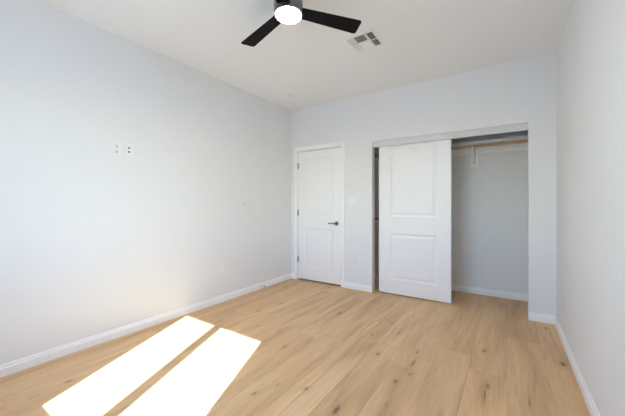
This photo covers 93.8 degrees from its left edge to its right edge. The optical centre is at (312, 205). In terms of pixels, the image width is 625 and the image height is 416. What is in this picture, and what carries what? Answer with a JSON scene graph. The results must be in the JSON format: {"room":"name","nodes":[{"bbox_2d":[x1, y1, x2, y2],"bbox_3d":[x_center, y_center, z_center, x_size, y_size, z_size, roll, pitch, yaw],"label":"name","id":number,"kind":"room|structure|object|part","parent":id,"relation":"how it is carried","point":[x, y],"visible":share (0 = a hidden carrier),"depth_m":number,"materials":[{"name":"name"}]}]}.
{"room":"empty bedroom","nodes":[
{"label":"empty bedroom","id":0,"kind":"room"},
{"bbox_2d":[0,0,290,364],"bbox_3d":[-1.425,-0.172,3.265,0.100,2.740,5.380,0,0,34],"label":"wall","id":1,"kind":"structure","parent":0,"point":[94,241],"depth_m":2.64,"materials":[{"name":"paint"}]},
{"bbox_2d":[112,142,120,155],"bbox_3d":[-1.771,-0.508,2.647,0.008,0.118,0.074,0,0,34],"label":"wall outlet","id":2,"kind":"object","parent":1,"relation":"attached to","point":[116,147],"visible":1,"depth_m":2.64,"materials":[{"name":"white plastic"}]},
{"bbox_2d":[125,143,132,156],"bbox_3d":[-1.710,-0.515,2.732,0.016,0.118,0.074,0,0,34],"label":"cable plate","id":3,"kind":"object","parent":1,"relation":"attached to","point":[128,147],"visible":1,"depth_m":2.73,"materials":[{"name":"white plastic"}]},
{"bbox_2d":[0,273,290,377],"bbox_3d":[-1.560,1.157,2.959,0.015,0.083,4.400,0,0,34],"label":"baseboard","id":4,"kind":"structure","parent":1,"relation":"attached to","point":[17,365],"depth_m":2.64,"materials":[{"name":"white wood"}]},
{"bbox_2d":[220,264,224,273],"bbox_3d":[-1.120,0.793,3.627,0.008,0.118,0.074,0,0,34],"label":"wall outlet","id":5,"kind":"object","parent":1,"relation":"attached to","point":[222,266],"visible":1,"depth_m":3.63,"materials":[{"name":"white plastic"}]},
{"bbox_2d":[0,278,590,415],"bbox_3d":[0.014,1.248,2.309,3.557,0.100,5.380,0,0,34],"label":"floor","id":6,"kind":"structure","parent":0,"point":[290,347],"depth_m":2.17,"materials":[{"name":"brown wood"}]},
{"bbox_2d":[38,0,572,110],"bbox_3d":[0.014,-1.592,2.308,3.557,0.100,5.380,0,0,34],"label":"ceiling","id":7,"kind":"structure","parent":0,"point":[425,40],"depth_m":2.68,"materials":[{"name":"paint"}]},
{"bbox_2d":[288,92,297,97],"bbox_3d":[-0.270,-1.521,4.063,0.132,0.042,0.132,0,0,34],"label":"smoke detector","id":8,"kind":"object","parent":7,"relation":"attached to","point":[291,94],"visible":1,"depth_m":4.02,"materials":[{"name":"white plastic"}]},
{"bbox_2d":[241,0,360,46],"bbox_3d":[-0.246,-1.419,2.022,0.909,0.244,0.938,0,0,34],"label":"ceiling fan","id":9,"kind":"object","parent":7,"relation":"hanging from","point":[285,11],"visible":1,"depth_m":2.08,"materials":[{"name":"black wood"}]},
{"bbox_3d":[-0.383,-1.327,2.239,0.434,0.010,0.130,-6,5,45],"label":"blade","id":10,"kind":"part","parent":9,"relation":"part of","materials":[{"name":"black wood"}]},
{"bbox_3d":[-0.247,-1.327,1.726,0.130,0.010,0.434,9,7,14],"label":"blade","id":11,"kind":"part","parent":9,"relation":"part of","materials":[{"name":"black"}]},
{"bbox_3d":[0.130,-1.327,2.100,0.434,0.010,0.130,4,-10,-15],"label":"blade","id":12,"kind":"part","parent":9,"relation":"part of","materials":[{"name":"black wood"}]},
{"bbox_2d":[343,28,384,52],"bbox_3d":[0.490,-1.534,2.748,0.296,0.014,0.304,0,0,34],"label":"ceiling vent","id":13,"kind":"object","parent":7,"relation":"in","point":[367,39],"visible":1,"depth_m":2.72,"materials":[{"name":"white metal"}]},
{"bbox_2d":[291,52,555,315],"bbox_3d":[1.076,-0.172,3.905,3.357,2.740,0.095,0,0,34],"label":"wall","id":14,"kind":"structure","parent":0,"point":[522,90],"depth_m":3.46,"materials":[{"name":"paint"}]},
{"bbox_2d":[297,147,340,284],"bbox_3d":[0.080,0.164,4.497,0.782,2.023,0.100,0,0,34],"label":"door","id":15,"kind":"structure","parent":14,"relation":"in","point":[319,171],"depth_m":4.50,"materials":[{"name":"white wood"}]},
{"bbox_2d":[294,142,344,287],"bbox_3d":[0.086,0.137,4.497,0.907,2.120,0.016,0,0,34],"label":"trim","id":16,"kind":"structure","parent":14,"relation":"attached to","point":[337,144],"depth_m":4.27,"materials":[{"name":"white wood"}]},
{"bbox_2d":[359,257,363,265],"bbox_3d":[0.681,0.787,4.106,0.074,0.118,0.008,0,0,34],"label":"wall outlet","id":17,"kind":"object","parent":14,"relation":"attached to","point":[361,259],"visible":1,"depth_m":4.10,"materials":[{"name":"white plastic"}]},
{"bbox_2d":[379,139,451,302],"bbox_3d":[1.300,0.160,3.783,0.904,2.043,0.039,0,0,34],"label":"door","id":18,"kind":"structure","parent":14,"relation":"in","point":[415,179],"depth_m":3.73,"materials":[{"name":"white wood"}]},
{"bbox_2d":[291,273,555,324],"bbox_3d":[1.045,1.156,3.860,3.357,0.083,0.015,0,0,34],"label":"baseboard","id":19,"kind":"structure","parent":14,"relation":"attached to","point":[532,316],"depth_m":3.04,"materials":[{"name":"white wood"}]},
{"bbox_2d":[373,123,527,147],"bbox_3d":[1.569,-0.830,3.585,1.731,0.078,0.073,0,0,34],"label":"trim","id":20,"kind":"structure","parent":14,"relation":"attached to","point":[522,126],"depth_m":3.46,"materials":[{"name":"white paint"}]},
{"bbox_2d":[375,274,527,300],"bbox_3d":[1.731,1.156,3.902,2.262,0.083,0.625,0,0,34],"label":"baseboard","id":21,"kind":"structure","parent":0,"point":[502,294],"depth_m":3.86,"materials":[{"name":"white wood"}]},
{"bbox_2d":[375,130,527,294],"bbox_3d":[1.476,-0.173,4.507,3.357,2.740,0.100,0,0,34],"label":"wall","id":22,"kind":"structure","parent":0,"point":[490,199],"depth_m":3.86,"materials":[{"name":"paint"}]},
{"bbox_2d":[375,135,527,161],"bbox_3d":[1.815,-0.750,4.028,2.261,0.120,0.319,0,0,34],"label":"closet shelf","id":23,"kind":"object","parent":22,"relation":"attached to","point":[519,146],"visible":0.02,"depth_m":3.77,"materials":[{"name":"white wood"}]},
{"bbox_2d":[471,144,477,167],"bbox_3d":[2.112,-0.642,3.839,0.080,0.268,0.306,0,0,34],"label":"shelf bracket","id":24,"kind":"object","parent":22,"relation":"attached to","point":[474,157],"visible":0.93,"depth_m":3.94,"materials":[{"name":"white metal"}]},
{"bbox_2d":[375,140,527,156],"bbox_3d":[1.746,-0.747,3.924,2.228,0.033,0.033,0,0,34],"label":"closet rod","id":25,"kind":"object","parent":24,"relation":"on","point":[519,141],"visible":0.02,"depth_m":3.61,"materials":[{"name":"brown wood"}]},
{"bbox_2d":[556,0,624,415],"bbox_3d":[1.453,-0.171,1.351,0.100,2.740,5.380,0,0,34],"label":"wall","id":26,"kind":"structure","parent":0,"point":[590,53],"depth_m":1.69,"materials":[{"name":"paint"}]},
{"bbox_2d":[566,296,568,312],"bbox_3d":[2.070,0.803,2.377,0.008,0.118,0.074,0,0,34],"label":"wall outlet","id":27,"kind":"object","parent":26,"relation":"attached to","point":[567,298],"visible":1,"depth_m":2.36,"materials":[{"name":"white plastic"}]},
{"bbox_2d":[555,317,599,415],"bbox_3d":[1.223,1.158,1.109,0.015,0.083,4.400,0,0,34],"label":"baseboard","id":28,"kind":"structure","parent":26,"relation":"attached to","point":[593,411],"depth_m":1.98,"materials":[{"name":"white wood"}]}
]}

